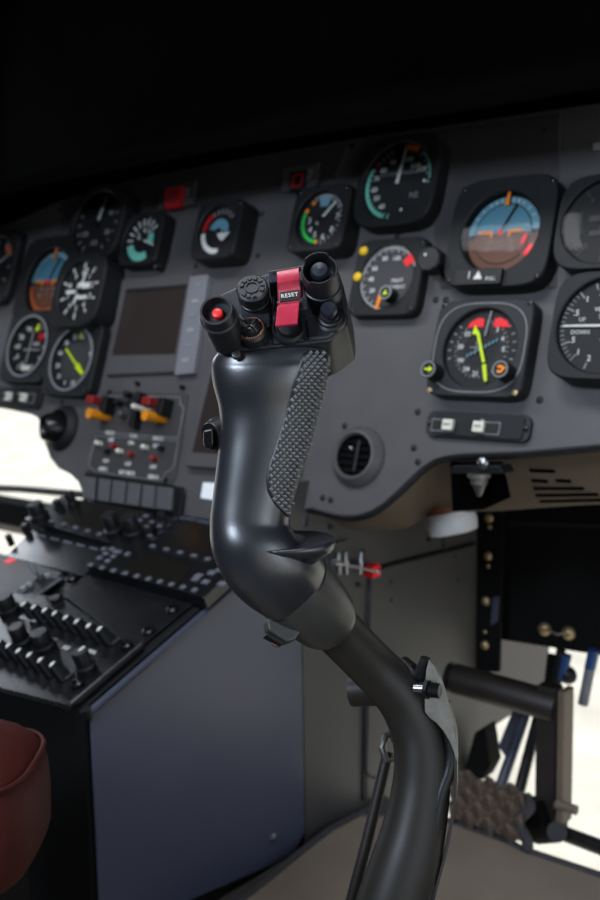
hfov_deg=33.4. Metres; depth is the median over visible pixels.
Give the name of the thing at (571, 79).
glareshield
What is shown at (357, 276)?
warning lamp
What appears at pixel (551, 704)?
rudder pedal
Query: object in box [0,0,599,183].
shield
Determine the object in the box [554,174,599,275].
altimeter
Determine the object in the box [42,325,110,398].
indicator
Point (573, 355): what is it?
indicator
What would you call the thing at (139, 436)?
switch panel
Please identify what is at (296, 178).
warning light
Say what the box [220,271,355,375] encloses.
head
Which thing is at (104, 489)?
button
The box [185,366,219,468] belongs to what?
display screen
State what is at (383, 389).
panel
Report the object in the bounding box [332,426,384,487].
air vent
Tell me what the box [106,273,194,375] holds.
display screen
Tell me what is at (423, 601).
panel
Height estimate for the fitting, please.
0.073 m
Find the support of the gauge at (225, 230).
attached to the panel at (383, 389)
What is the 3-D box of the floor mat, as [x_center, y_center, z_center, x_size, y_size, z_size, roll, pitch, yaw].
[-0.109,0.475,0.622,0.445,0.016,1.104,5,9,40]
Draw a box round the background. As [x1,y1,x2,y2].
[0,408,599,870]
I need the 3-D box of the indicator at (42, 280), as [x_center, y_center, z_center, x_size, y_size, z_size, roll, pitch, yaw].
[-0.349,-0.233,1.395,0.134,0.130,0.053,5,9,40]
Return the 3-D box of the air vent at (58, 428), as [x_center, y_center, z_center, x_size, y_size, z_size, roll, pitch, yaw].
[-0.318,-0.028,1.309,0.040,0.059,0.061,-6,9,-38]
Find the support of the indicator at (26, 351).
attached to the panel at (383, 389)
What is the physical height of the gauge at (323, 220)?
0.080 m
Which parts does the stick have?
cap plate, cap stem, lug plate, guard plate, label plate, thin rod, bracket plate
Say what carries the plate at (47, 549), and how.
on the console
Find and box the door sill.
[0,495,49,529]
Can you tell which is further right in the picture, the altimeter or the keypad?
the altimeter
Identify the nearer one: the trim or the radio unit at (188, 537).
the radio unit at (188, 537)
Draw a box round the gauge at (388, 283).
[348,237,432,319]
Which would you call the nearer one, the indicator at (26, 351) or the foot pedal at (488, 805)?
the foot pedal at (488, 805)
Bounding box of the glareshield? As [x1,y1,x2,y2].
[0,47,599,227]
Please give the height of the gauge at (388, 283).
0.082 m
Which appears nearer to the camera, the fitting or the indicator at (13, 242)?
the fitting
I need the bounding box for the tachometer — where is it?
[354,133,450,234]
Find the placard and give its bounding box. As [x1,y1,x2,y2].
[593,142,599,150]
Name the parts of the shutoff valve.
plate, link plate, link plate, rod, link plate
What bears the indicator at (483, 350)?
attached to the panel at (383, 389)
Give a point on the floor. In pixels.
(239, 890)
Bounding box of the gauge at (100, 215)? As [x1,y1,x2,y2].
[67,183,140,261]
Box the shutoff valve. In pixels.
[323,539,380,577]
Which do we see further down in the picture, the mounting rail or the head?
the mounting rail
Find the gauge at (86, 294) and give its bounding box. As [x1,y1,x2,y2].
[50,253,124,331]
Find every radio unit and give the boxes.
[24,490,168,547]
[144,516,215,563]
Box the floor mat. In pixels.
[234,811,599,899]
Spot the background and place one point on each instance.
(25, 460)
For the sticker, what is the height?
0.019 m
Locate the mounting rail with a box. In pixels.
[476,511,504,671]
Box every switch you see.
[201,416,219,450]
[240,317,267,348]
[318,301,345,332]
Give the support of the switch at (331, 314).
attached to the stick
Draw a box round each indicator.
[0,229,27,305]
[0,310,56,385]
[12,235,68,326]
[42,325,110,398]
[417,174,565,295]
[421,299,542,402]
[547,271,599,388]
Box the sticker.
[201,483,213,499]
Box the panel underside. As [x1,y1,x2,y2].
[330,452,599,529]
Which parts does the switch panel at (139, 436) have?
orange lever, toggle post, toggle post, toggle post, toggle post, orange lever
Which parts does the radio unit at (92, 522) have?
knob, knob, knob, knob, knob, knob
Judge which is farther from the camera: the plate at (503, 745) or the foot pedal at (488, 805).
the plate at (503, 745)
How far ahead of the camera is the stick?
0.49 m
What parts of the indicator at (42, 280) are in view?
pointer arm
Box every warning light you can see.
[158,180,196,210]
[281,162,319,192]
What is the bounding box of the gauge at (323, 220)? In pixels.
[287,183,360,259]
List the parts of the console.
panel, plate, edge rail, edge rail, panel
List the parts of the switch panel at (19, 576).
toggle lever, toggle plate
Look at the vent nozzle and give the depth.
1.00 m
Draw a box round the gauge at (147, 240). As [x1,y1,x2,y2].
[118,211,175,272]
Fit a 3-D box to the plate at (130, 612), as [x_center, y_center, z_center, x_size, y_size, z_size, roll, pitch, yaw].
[-0.188,0.152,0.975,0.180,0.030,0.069,5,9,41]
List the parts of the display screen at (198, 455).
screen glass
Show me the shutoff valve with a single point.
(338, 559)
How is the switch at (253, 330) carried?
attached to the stick
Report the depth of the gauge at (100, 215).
1.32 m
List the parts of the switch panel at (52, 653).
lever, knob, lever, knob, lever, lever, lever, lever, knob, lever, lever, knob, lever, lever, lever, lever, knob, lever, lever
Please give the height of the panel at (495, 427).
0.025 m
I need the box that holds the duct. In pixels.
[426,507,477,537]
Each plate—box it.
[5,522,107,576]
[62,574,192,644]
[498,711,518,754]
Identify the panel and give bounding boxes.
[0,103,599,530]
[0,386,44,408]
[0,554,61,596]
[0,591,143,710]
[85,381,187,484]
[290,480,548,843]
[426,410,532,442]
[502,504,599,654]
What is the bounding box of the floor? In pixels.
[217,797,388,899]
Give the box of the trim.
[0,485,82,497]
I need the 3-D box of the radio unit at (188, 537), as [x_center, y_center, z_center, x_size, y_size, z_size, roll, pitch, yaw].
[-0.100,0.098,1.034,0.153,0.035,0.066,5,10,42]
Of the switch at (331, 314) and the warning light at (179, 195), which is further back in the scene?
the warning light at (179, 195)
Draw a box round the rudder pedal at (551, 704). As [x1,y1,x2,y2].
[442,662,599,854]
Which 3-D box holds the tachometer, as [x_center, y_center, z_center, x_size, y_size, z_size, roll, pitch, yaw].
[0.104,-0.274,1.032,0.099,0.100,0.052,5,9,40]
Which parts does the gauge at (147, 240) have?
adjuster knob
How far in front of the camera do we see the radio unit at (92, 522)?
1.14 m
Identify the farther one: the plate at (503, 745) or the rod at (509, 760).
the plate at (503, 745)
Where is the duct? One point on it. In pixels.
(440, 521)
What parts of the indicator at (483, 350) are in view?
knob, knob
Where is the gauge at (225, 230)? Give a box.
[190,199,258,268]
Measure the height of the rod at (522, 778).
0.110 m
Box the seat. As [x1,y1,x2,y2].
[0,719,50,899]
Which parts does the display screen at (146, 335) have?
screen glass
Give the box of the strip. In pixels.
[0,522,32,534]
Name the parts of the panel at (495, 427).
key frame, key frame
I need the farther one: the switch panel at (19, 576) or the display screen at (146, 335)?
the display screen at (146, 335)
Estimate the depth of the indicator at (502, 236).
0.93 m
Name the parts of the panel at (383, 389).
key strip, plate, edge trim, plate, mounting bracket, arm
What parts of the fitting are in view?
stem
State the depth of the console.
0.92 m
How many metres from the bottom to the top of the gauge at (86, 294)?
0.105 m
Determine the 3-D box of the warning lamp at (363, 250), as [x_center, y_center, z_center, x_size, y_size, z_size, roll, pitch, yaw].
[0.065,-0.207,1.039,0.010,0.010,0.003,5,-9,40]
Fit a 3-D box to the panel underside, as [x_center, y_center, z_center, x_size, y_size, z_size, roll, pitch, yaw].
[0.206,0.029,0.971,0.432,0.151,0.108,4,9,34]
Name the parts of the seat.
seat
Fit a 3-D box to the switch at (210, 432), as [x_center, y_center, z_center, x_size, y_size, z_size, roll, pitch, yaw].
[-0.041,-0.008,0.506,0.018,0.018,0.013,6,10,44]
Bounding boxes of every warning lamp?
[353,272,361,281]
[359,246,367,255]
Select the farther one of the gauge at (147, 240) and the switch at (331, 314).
the gauge at (147, 240)
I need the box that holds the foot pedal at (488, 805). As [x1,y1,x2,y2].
[449,770,534,854]
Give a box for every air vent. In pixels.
[39,405,78,450]
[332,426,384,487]
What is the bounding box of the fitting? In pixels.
[544,647,599,706]
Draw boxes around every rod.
[496,713,529,786]
[515,717,535,791]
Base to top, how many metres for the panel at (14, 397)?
0.028 m
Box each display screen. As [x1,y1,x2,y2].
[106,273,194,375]
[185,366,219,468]
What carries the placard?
attached to the panel at (383, 389)
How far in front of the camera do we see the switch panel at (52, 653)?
0.90 m
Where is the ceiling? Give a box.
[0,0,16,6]
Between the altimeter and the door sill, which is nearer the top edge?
the altimeter
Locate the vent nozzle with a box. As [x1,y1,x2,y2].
[337,435,370,475]
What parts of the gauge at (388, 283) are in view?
adjust knob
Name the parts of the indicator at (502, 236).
pointer knob, cage lever, pointer arm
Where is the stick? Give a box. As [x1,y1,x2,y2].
[200,252,457,899]
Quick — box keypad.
[86,542,229,608]
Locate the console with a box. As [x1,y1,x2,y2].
[0,499,304,899]
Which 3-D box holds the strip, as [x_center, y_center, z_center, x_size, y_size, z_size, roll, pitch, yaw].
[-0.618,0.129,1.884,0.691,0.012,0.030,5,9,40]

